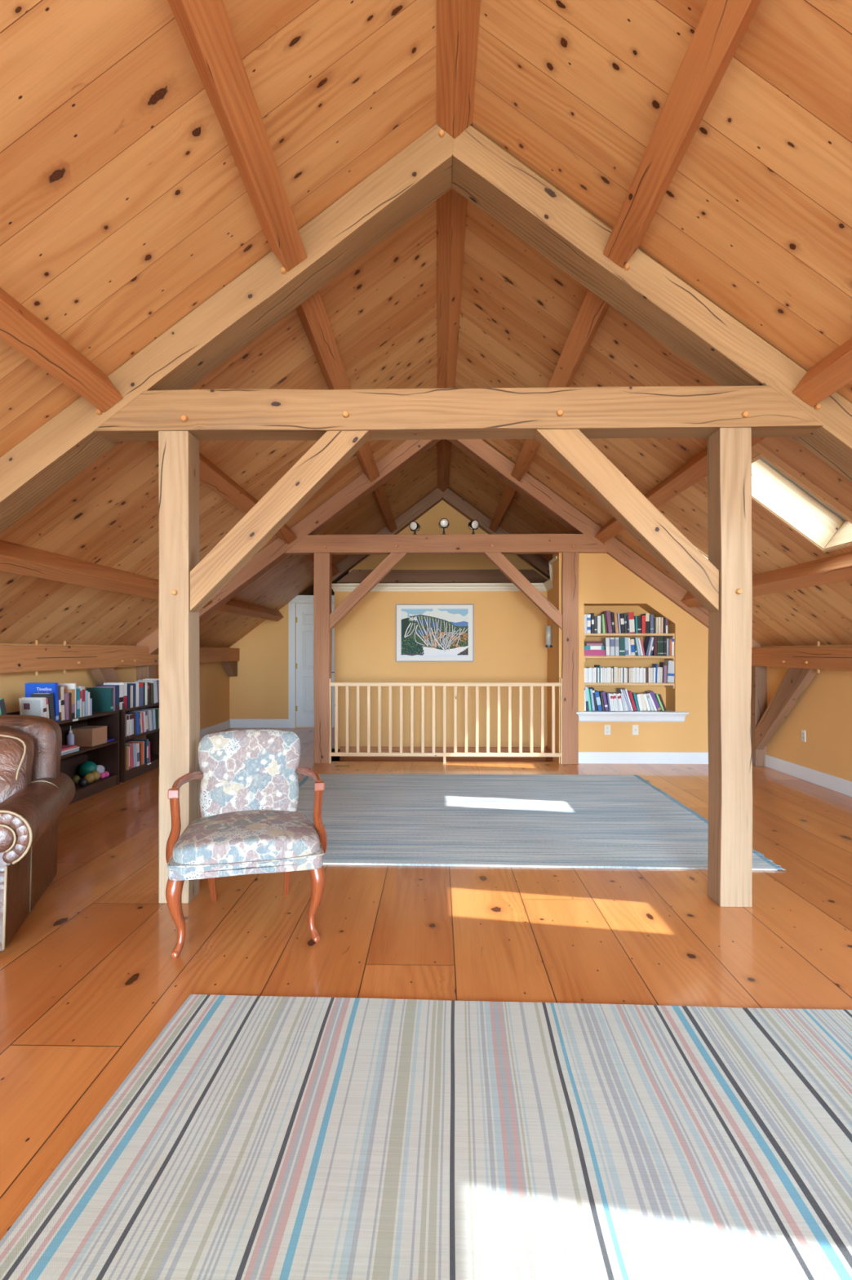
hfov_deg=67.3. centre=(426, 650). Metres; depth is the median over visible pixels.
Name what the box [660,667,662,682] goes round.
book
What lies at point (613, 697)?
book
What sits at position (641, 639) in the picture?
book
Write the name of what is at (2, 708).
book
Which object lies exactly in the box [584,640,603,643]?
book
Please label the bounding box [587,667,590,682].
book
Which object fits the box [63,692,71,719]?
book
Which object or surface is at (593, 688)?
book
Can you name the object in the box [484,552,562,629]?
knee brace
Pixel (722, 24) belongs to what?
purlin
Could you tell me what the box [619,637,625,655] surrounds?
book
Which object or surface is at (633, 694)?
book
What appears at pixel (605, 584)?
wall
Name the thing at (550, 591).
wall
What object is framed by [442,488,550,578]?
rafter
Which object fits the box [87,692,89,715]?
book
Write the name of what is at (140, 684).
book
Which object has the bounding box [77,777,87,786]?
ball
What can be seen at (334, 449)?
knee brace
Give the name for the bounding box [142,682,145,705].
book
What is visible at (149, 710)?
book
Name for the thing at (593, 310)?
purlin
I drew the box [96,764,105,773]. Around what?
ball
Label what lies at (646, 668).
book
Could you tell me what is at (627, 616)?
book
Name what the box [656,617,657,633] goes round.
book
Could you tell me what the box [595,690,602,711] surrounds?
book
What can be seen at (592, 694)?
book
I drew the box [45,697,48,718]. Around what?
book
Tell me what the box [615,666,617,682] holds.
book
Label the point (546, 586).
trim
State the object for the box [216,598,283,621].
purlin
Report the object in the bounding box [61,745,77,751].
magazine
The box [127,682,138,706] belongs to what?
book
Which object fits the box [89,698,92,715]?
book
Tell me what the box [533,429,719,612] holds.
knee brace
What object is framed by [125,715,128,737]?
book
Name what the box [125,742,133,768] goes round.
book
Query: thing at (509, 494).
purlin
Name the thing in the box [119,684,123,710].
book
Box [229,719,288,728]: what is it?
baseboard
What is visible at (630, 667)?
book
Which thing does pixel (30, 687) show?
book
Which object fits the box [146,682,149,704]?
book
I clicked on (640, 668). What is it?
book
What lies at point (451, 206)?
ridge beam
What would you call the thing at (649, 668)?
book
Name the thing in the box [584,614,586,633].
book
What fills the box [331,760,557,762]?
trim
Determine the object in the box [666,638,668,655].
book
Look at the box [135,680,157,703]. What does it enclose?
book
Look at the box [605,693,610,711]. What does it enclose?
book
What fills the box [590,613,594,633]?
book
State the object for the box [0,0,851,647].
ceiling
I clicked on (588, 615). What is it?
book
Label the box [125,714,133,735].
book
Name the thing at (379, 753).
stair railing
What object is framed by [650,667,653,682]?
book
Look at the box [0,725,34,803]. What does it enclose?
cushion
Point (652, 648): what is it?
book
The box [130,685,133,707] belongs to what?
book
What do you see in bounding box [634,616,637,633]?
book
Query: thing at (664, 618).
book
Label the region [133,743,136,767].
book
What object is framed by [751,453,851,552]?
window
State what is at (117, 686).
book
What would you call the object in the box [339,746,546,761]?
trim
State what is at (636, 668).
book
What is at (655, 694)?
book
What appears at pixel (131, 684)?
book
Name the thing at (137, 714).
book
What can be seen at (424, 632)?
painting
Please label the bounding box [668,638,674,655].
book
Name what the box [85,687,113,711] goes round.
book
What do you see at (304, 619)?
door
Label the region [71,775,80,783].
ball
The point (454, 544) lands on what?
tie beam
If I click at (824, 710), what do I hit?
wall
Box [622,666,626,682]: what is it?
book
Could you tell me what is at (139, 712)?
book
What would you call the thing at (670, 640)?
book
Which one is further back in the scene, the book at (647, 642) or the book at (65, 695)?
the book at (647, 642)
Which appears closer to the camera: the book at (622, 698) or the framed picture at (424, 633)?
the book at (622, 698)
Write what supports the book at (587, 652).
on the niche shelf at (667, 657)
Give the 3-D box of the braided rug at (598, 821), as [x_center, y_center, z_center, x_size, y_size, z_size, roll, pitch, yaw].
[0.448,1.292,5.258,3.478,0.015,2.895,0,0,1]
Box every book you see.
[0,698,6,715]
[18,697,47,717]
[25,682,58,721]
[30,693,54,720]
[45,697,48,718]
[57,683,75,718]
[57,685,61,720]
[60,686,64,720]
[63,688,75,719]
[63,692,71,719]
[63,693,68,719]
[75,685,81,716]
[75,688,79,717]
[81,686,84,716]
[84,690,87,715]
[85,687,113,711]
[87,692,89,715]
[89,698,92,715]
[93,686,115,711]
[95,684,119,711]
[103,682,127,708]
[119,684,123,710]
[125,711,139,734]
[125,712,135,735]
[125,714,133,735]
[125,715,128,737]
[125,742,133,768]
[125,744,129,768]
[125,746,128,770]
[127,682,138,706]
[127,683,135,706]
[127,684,130,708]
[127,741,143,764]
[127,741,144,764]
[128,711,146,732]
[128,715,131,736]
[129,739,146,763]
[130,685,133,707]
[132,709,152,730]
[133,710,149,731]
[133,738,148,762]
[133,742,139,766]
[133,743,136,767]
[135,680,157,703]
[138,682,142,706]
[138,711,141,733]
[140,711,144,733]
[140,712,142,733]
[142,678,159,679]
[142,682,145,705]
[144,708,158,728]
[145,682,146,705]
[145,711,148,731]
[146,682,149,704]
[148,741,150,762]
[149,683,151,704]
[151,683,154,703]
[152,709,155,729]
[156,680,159,702]
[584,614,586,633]
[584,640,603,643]
[584,643,603,645]
[584,645,604,649]
[584,649,605,655]
[584,667,586,682]
[584,688,586,711]
[585,686,588,711]
[586,613,591,633]
[586,666,591,682]
[586,667,587,682]
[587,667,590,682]
[587,687,591,711]
[588,688,593,711]
[589,687,597,711]
[589,688,595,711]
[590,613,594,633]
[591,666,596,682]
[591,667,594,682]
[594,616,597,633]
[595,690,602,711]
[597,613,605,633]
[597,615,600,633]
[597,665,600,682]
[597,667,599,682]
[598,614,603,633]
[598,690,608,711]
[599,691,604,711]
[600,612,608,633]
[600,666,604,682]
[600,667,603,682]
[602,610,613,633]
[602,637,610,655]
[604,666,608,682]
[604,667,606,682]
[605,692,613,711]
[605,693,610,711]
[607,666,611,682]
[609,637,615,655]
[609,693,614,711]
[610,612,615,633]
[611,667,613,682]
[611,692,617,711]
[611,693,616,711]
[612,666,615,682]
[613,612,618,633]
[613,692,620,711]
[614,637,619,655]
[614,692,623,711]
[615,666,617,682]
[616,688,629,711]
[617,613,621,633]
[617,666,622,682]
[617,667,620,682]
[617,693,622,711]
[619,613,625,633]
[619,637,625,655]
[620,688,633,711]
[620,693,625,711]
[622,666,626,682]
[622,688,631,711]
[623,613,627,633]
[624,666,629,682]
[625,637,628,655]
[626,612,635,633]
[626,615,629,633]
[626,667,627,682]
[627,690,636,711]
[628,638,631,655]
[630,638,637,655]
[630,639,635,655]
[630,666,635,682]
[630,667,632,682]
[631,637,640,655]
[631,692,639,711]
[632,667,634,682]
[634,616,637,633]
[635,666,639,682]
[635,667,637,682]
[635,693,643,711]
[637,616,641,633]
[638,637,643,655]
[638,692,647,711]
[639,615,645,633]
[639,666,643,682]
[639,667,641,682]
[640,613,649,633]
[640,638,644,655]
[642,693,650,711]
[643,635,652,655]
[643,666,648,682]
[643,667,645,682]
[643,692,653,711]
[644,689,661,711]
[646,693,657,711]
[648,636,653,655]
[648,667,650,682]
[649,614,653,633]
[650,640,653,655]
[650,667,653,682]
[651,635,657,655]
[652,663,657,682]
[652,666,656,682]
[653,617,656,633]
[654,693,664,711]
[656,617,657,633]
[657,617,661,633]
[657,635,660,655]
[657,666,658,682]
[657,693,666,711]
[658,666,661,682]
[659,662,664,682]
[660,635,663,655]
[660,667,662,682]
[661,617,663,633]
[663,617,665,633]
[663,635,666,655]
[663,665,666,682]
[665,617,667,633]
[665,660,675,682]
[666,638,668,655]
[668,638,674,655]
[668,639,670,655]
[670,640,671,655]
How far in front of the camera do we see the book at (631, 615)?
7.41 m
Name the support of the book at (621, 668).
on the niche shelf at (670, 685)
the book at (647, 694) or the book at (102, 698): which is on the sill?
the book at (647, 694)
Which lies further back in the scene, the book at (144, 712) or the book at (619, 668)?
the book at (619, 668)
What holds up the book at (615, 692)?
on the sill
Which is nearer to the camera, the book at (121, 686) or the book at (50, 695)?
the book at (50, 695)
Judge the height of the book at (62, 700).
0.282 m
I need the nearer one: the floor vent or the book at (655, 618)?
the floor vent
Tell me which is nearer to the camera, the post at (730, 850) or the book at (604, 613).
the post at (730, 850)
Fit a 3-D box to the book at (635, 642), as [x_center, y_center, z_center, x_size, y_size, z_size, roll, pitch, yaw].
[2.431,-0.047,7.492,0.034,0.206,0.179,0,0,1]
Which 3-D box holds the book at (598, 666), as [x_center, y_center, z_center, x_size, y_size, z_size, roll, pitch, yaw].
[2.017,0.268,7.474,0.010,0.203,0.135,0,0,1]
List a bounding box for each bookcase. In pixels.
[6,703,119,804]
[119,702,159,782]
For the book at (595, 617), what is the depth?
7.41 m
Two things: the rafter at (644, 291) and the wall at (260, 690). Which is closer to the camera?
the rafter at (644, 291)
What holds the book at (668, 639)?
on the niche shelf at (667, 657)
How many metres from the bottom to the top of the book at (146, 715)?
0.220 m
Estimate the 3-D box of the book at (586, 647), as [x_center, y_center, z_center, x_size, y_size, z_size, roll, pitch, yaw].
[1.953,-0.036,7.509,0.228,0.044,0.192,0,0,1]
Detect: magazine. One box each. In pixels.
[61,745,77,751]
[61,746,79,753]
[61,748,79,755]
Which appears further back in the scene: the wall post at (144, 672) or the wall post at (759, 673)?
the wall post at (144, 672)
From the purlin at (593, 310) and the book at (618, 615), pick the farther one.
the book at (618, 615)
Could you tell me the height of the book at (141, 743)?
0.240 m
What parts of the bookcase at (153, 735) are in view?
panel, shelf, shelf, shelf, panel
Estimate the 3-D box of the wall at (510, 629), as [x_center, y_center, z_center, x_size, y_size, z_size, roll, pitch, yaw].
[0.220,1.525,9.613,2.835,4.750,2.270,0,0,1]
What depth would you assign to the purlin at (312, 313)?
4.23 m
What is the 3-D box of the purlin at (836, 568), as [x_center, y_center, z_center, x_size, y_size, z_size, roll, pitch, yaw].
[2.965,-0.590,5.379,0.192,0.199,3.855,0,0,1]
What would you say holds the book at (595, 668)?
on the niche shelf at (670, 685)
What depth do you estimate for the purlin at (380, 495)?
8.88 m
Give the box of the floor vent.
[334,764,351,767]
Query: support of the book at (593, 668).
on the niche shelf at (670, 685)
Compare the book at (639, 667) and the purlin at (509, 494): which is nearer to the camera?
the book at (639, 667)
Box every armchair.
[0,715,75,951]
[165,728,327,958]
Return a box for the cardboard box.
[71,725,106,746]
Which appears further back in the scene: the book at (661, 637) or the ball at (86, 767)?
the book at (661, 637)
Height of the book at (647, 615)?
0.230 m
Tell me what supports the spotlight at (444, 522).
on the tie beam at (454, 544)
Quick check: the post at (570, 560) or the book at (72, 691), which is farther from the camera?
the post at (570, 560)
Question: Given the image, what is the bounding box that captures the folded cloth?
[106,738,114,742]
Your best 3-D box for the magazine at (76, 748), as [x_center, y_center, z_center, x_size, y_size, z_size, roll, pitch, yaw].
[-3.125,0.840,5.428,0.220,0.016,0.280,0,0,0]
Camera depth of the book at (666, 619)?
7.39 m
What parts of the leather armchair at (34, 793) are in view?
frame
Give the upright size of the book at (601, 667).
0.182 m
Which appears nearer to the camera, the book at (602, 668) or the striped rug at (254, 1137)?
the striped rug at (254, 1137)
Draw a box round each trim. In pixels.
[331,555,557,591]
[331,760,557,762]
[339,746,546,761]
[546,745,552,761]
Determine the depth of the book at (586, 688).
7.41 m
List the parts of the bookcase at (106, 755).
panel, shelf, shelf, shelf, panel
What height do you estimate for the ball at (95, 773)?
0.096 m
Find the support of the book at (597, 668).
on the niche shelf at (670, 685)
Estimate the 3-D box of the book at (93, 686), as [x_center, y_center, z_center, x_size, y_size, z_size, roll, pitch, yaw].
[-3.112,0.462,6.181,0.202,0.235,0.032,0,0,1]
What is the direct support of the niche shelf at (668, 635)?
attached to the wall at (605, 584)
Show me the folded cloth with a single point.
(108, 740)
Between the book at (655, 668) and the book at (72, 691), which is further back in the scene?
the book at (655, 668)
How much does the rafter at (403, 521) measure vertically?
1.591 m
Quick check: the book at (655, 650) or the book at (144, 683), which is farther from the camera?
the book at (655, 650)
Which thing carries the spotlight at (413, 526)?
on the tie beam at (454, 544)
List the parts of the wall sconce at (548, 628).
lamp shade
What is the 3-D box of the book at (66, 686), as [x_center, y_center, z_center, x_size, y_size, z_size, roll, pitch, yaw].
[-3.153,0.429,5.510,0.272,0.300,0.018,0,0,1]
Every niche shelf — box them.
[584,633,675,639]
[584,655,675,661]
[584,682,675,688]
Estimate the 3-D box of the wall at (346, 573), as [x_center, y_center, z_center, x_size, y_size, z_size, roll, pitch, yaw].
[-1.891,-1.450,11.322,1.400,1.300,0.830,0,0,1]
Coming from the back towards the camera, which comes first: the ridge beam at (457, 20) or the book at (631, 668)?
the book at (631, 668)
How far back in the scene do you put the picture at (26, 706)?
5.07 m
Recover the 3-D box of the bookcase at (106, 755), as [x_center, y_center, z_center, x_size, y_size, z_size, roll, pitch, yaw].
[-3.152,0.895,5.584,0.310,0.810,1.290,0,0,1]
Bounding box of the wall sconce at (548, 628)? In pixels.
[545,625,552,647]
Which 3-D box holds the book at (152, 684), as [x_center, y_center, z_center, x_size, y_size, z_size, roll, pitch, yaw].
[-3.093,0.466,7.007,0.202,0.227,0.056,0,0,1]
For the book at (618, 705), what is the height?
0.203 m
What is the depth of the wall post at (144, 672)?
7.46 m
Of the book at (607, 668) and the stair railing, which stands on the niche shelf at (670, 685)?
the book at (607, 668)
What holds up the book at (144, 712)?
on the bookcase at (153, 735)
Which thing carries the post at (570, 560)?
on the floor
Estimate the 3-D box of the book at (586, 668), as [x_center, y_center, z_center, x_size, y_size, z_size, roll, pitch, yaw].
[1.867,0.284,7.486,0.022,0.170,0.134,0,0,1]
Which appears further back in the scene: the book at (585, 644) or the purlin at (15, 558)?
the book at (585, 644)
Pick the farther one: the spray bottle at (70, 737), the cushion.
the spray bottle at (70, 737)
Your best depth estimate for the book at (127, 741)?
6.80 m
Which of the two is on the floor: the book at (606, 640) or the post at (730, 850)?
the post at (730, 850)
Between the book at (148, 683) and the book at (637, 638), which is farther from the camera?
the book at (637, 638)
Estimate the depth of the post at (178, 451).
3.29 m
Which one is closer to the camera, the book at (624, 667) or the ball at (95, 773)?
the ball at (95, 773)
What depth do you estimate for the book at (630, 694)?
7.40 m
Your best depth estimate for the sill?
7.32 m
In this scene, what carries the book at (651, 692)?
on the sill
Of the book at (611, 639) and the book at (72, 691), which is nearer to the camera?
the book at (72, 691)
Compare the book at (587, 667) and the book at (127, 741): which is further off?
the book at (587, 667)
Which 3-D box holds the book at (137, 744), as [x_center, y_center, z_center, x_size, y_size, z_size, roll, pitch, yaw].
[-3.086,1.081,6.661,0.184,0.236,0.054,0,0,1]
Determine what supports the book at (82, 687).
on the bookcase at (106, 755)
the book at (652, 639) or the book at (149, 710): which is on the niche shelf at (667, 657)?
the book at (652, 639)
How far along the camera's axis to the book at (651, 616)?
7.40 m
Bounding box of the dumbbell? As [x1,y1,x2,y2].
[99,771,109,778]
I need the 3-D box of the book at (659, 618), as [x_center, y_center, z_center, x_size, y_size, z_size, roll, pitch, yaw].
[2.703,-0.297,7.490,0.024,0.188,0.184,0,0,1]
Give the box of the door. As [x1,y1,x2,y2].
[288,595,334,728]
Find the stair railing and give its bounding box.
[329,678,562,764]
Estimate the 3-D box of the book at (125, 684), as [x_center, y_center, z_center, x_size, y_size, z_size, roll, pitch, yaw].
[-3.106,0.449,6.398,0.202,0.260,0.068,0,0,1]
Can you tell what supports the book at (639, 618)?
on the niche shelf at (668, 635)
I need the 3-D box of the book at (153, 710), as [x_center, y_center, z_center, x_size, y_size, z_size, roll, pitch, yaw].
[-3.089,0.755,7.052,0.198,0.223,0.062,0,0,1]
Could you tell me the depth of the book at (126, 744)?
6.49 m
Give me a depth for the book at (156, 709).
7.10 m
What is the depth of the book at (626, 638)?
7.41 m
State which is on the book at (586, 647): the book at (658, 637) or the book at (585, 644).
the book at (585, 644)
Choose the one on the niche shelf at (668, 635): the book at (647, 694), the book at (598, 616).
the book at (598, 616)
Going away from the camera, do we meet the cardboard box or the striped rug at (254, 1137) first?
the striped rug at (254, 1137)
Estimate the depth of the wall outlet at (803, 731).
6.46 m
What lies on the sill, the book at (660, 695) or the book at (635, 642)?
the book at (660, 695)
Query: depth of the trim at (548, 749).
8.22 m
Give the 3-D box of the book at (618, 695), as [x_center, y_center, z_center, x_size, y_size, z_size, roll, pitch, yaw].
[2.240,0.596,7.482,0.052,0.200,0.161,0,0,1]
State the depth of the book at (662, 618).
7.40 m
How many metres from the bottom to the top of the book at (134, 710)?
0.222 m
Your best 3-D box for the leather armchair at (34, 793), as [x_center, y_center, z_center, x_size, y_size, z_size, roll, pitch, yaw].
[-2.450,0.826,3.012,1.277,0.948,1.031,0,0,-19]
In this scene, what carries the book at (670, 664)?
on the niche shelf at (670, 685)
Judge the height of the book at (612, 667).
0.184 m
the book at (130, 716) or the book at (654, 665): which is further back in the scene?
the book at (654, 665)
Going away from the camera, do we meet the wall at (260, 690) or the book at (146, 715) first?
the book at (146, 715)
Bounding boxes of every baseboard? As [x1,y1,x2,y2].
[200,720,230,738]
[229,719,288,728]
[578,751,708,764]
[765,754,851,796]
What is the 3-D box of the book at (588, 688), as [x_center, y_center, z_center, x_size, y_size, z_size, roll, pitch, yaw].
[1.915,0.568,7.498,0.042,0.257,0.180,0,0,1]
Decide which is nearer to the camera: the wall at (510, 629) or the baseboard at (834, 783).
the baseboard at (834, 783)
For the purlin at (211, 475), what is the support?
attached to the rafter at (418, 175)
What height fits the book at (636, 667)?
0.179 m
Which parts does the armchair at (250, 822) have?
leg, arm, leg, seat, backrest, leg, arm, leg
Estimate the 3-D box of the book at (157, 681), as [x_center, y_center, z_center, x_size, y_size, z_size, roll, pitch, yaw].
[-3.090,0.451,7.152,0.202,0.255,0.088,0,0,1]
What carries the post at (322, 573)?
on the floor
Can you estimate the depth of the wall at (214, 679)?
7.15 m
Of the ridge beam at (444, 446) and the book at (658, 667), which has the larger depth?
the ridge beam at (444, 446)
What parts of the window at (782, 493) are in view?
sash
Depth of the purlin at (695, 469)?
4.97 m
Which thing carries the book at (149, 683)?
on the bookcase at (153, 735)
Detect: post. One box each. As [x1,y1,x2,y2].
[136,665,155,680]
[158,431,199,903]
[313,552,332,763]
[561,551,578,764]
[707,427,752,906]
[751,666,767,766]
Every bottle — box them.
[66,725,74,745]
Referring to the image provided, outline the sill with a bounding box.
[576,709,689,721]
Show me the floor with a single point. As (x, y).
(90, 979)
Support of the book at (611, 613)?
on the niche shelf at (668, 635)
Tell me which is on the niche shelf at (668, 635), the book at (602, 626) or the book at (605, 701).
the book at (602, 626)
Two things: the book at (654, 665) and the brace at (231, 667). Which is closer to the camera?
the book at (654, 665)
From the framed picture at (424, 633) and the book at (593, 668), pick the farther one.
the framed picture at (424, 633)
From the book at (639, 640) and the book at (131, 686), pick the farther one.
the book at (639, 640)
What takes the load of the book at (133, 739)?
on the bookcase at (153, 735)
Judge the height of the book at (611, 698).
0.203 m
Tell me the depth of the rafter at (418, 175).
3.30 m
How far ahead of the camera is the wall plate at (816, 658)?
6.17 m
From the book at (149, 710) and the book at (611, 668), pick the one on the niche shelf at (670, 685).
the book at (611, 668)
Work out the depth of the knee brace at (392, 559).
7.39 m
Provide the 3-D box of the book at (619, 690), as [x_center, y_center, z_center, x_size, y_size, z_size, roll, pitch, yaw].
[2.301,0.568,7.489,0.100,0.256,0.175,0,0,1]
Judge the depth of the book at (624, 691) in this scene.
7.40 m
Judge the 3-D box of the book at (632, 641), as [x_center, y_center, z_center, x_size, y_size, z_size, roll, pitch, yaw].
[2.395,-0.041,7.502,0.056,0.194,0.197,0,0,1]
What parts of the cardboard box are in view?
lid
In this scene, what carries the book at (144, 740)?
on the bookcase at (153, 735)
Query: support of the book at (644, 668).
on the niche shelf at (670, 685)
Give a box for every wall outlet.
[604,724,610,734]
[632,724,639,734]
[801,729,805,742]
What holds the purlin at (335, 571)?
attached to the rafter at (403, 521)
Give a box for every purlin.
[0,287,123,412]
[0,539,213,608]
[146,440,297,544]
[168,0,306,271]
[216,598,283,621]
[296,290,379,482]
[304,555,339,576]
[372,484,397,533]
[488,484,517,532]
[511,288,609,481]
[595,437,765,543]
[603,0,761,267]
[680,551,851,608]
[792,337,851,406]
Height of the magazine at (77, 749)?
0.016 m
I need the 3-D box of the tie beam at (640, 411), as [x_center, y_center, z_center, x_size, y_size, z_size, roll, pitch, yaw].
[0.147,-1.238,3.340,3.724,0.215,0.196,0,0,1]
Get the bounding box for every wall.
[0,643,229,729]
[229,500,549,728]
[331,571,348,595]
[334,591,547,748]
[547,588,552,749]
[552,552,708,763]
[760,644,851,781]
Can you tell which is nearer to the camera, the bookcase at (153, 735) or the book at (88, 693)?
the book at (88, 693)
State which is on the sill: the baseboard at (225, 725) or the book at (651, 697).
the book at (651, 697)
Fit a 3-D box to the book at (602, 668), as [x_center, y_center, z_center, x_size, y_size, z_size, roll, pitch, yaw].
[2.037,0.283,7.476,0.024,0.173,0.129,0,0,1]
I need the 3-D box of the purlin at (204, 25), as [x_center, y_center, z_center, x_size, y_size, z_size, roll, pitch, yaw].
[-0.795,-2.039,-1.751,0.193,0.200,10.070,0,0,1]
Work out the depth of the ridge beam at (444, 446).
9.06 m
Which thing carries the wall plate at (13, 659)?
attached to the wall at (214, 679)
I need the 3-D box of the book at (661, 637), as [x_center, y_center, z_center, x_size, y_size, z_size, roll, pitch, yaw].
[2.730,-0.057,7.484,0.033,0.226,0.167,0,0,1]
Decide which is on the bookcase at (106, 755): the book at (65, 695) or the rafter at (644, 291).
the book at (65, 695)
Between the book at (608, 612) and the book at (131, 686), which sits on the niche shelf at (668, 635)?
the book at (608, 612)
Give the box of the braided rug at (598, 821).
[296,773,786,870]
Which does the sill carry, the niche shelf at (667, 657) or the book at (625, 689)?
the book at (625, 689)
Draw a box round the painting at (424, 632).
[401,608,468,656]
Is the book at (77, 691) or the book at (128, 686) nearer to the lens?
the book at (77, 691)
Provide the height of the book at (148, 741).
0.220 m
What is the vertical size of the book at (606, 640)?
0.210 m
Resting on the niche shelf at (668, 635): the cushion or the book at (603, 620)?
the book at (603, 620)
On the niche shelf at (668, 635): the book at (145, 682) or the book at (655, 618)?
the book at (655, 618)
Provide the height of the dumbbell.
0.058 m
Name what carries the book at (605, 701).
on the sill
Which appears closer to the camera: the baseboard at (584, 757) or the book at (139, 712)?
the book at (139, 712)
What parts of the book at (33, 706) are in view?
panel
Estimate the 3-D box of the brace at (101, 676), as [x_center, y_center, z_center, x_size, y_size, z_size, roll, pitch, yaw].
[-3.303,0.723,6.913,0.104,1.111,1.099,0,0,1]
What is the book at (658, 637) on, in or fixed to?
on the niche shelf at (667, 657)
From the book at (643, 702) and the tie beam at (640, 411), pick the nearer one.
the tie beam at (640, 411)
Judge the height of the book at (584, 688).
0.270 m
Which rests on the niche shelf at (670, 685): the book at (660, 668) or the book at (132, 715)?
the book at (660, 668)
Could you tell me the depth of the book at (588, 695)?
7.42 m
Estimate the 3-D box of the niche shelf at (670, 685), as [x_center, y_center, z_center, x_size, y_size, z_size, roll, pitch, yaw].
[2.352,0.403,7.533,1.041,0.064,0.290,0,0,1]
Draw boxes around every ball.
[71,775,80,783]
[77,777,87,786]
[78,760,97,777]
[83,773,94,783]
[89,770,100,781]
[96,764,105,773]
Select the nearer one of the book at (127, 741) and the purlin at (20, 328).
the purlin at (20, 328)
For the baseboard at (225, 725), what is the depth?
10.10 m
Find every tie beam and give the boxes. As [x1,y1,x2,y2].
[93,385,823,441]
[284,533,608,555]
[336,568,547,582]
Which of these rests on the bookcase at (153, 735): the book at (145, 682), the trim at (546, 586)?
the book at (145, 682)
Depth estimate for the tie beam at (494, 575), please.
10.54 m
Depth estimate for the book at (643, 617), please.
7.40 m
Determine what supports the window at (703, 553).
attached to the ceiling
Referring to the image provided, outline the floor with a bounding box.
[0,728,851,1239]
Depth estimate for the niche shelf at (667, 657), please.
7.39 m
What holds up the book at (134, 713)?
on the bookcase at (153, 735)
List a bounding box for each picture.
[23,703,30,709]
[395,604,474,662]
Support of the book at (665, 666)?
on the niche shelf at (670, 685)
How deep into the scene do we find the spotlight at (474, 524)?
7.38 m
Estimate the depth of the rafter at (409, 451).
7.40 m
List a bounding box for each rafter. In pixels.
[0,124,460,533]
[136,439,441,654]
[332,488,445,582]
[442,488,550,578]
[447,439,760,648]
[452,125,851,482]
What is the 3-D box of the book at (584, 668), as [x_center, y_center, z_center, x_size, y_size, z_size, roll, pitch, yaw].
[1.845,0.282,7.484,0.019,0.175,0.136,0,0,1]
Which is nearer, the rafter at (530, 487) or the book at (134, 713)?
the book at (134, 713)
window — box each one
[693,545,708,559]
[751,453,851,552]
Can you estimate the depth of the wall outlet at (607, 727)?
7.38 m
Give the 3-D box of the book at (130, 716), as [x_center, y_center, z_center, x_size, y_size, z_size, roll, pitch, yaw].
[-3.071,0.759,6.495,0.150,0.215,0.038,0,0,1]
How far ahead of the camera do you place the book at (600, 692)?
7.41 m
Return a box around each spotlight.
[408,520,420,534]
[438,518,448,534]
[467,520,479,533]
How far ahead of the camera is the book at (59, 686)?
5.29 m
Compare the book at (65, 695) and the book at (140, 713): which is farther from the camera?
the book at (140, 713)
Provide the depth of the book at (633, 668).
7.40 m
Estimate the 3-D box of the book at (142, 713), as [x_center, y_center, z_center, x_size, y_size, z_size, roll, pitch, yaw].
[-3.077,0.758,6.776,0.161,0.217,0.059,0,0,1]
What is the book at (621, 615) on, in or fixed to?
on the niche shelf at (668, 635)
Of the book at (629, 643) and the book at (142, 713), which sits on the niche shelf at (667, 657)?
the book at (629, 643)
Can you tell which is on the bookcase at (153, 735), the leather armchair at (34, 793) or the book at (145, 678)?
the book at (145, 678)
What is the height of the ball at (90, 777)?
0.094 m
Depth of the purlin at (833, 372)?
3.02 m
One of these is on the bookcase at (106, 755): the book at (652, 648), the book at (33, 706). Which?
the book at (33, 706)
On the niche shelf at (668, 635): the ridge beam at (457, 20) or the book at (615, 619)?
the book at (615, 619)
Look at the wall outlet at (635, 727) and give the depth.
7.37 m
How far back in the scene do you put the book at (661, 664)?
7.39 m
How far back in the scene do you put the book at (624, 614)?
7.41 m
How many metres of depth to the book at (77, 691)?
5.54 m
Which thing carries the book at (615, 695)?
on the sill
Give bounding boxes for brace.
[88,667,146,738]
[190,430,370,612]
[222,661,237,676]
[329,552,407,630]
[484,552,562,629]
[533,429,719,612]
[755,667,817,749]
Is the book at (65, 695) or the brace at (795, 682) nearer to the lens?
the book at (65, 695)
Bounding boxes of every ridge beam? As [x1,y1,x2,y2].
[435,0,480,138]
[436,187,467,388]
[437,439,451,492]
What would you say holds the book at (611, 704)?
on the sill
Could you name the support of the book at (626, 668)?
on the niche shelf at (670, 685)
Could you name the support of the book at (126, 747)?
on the bookcase at (153, 735)
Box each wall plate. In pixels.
[0,640,239,675]
[751,641,851,673]
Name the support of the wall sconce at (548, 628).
attached to the wall at (550, 591)
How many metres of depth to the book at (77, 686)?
5.60 m
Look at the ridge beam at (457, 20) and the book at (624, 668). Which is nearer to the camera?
the ridge beam at (457, 20)
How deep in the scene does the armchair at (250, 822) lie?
3.02 m
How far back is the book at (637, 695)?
7.40 m
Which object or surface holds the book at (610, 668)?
on the niche shelf at (670, 685)
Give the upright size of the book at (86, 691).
0.225 m
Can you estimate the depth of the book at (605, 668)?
7.41 m
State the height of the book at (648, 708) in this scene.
0.201 m
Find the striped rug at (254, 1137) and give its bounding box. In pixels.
[0,994,851,1279]

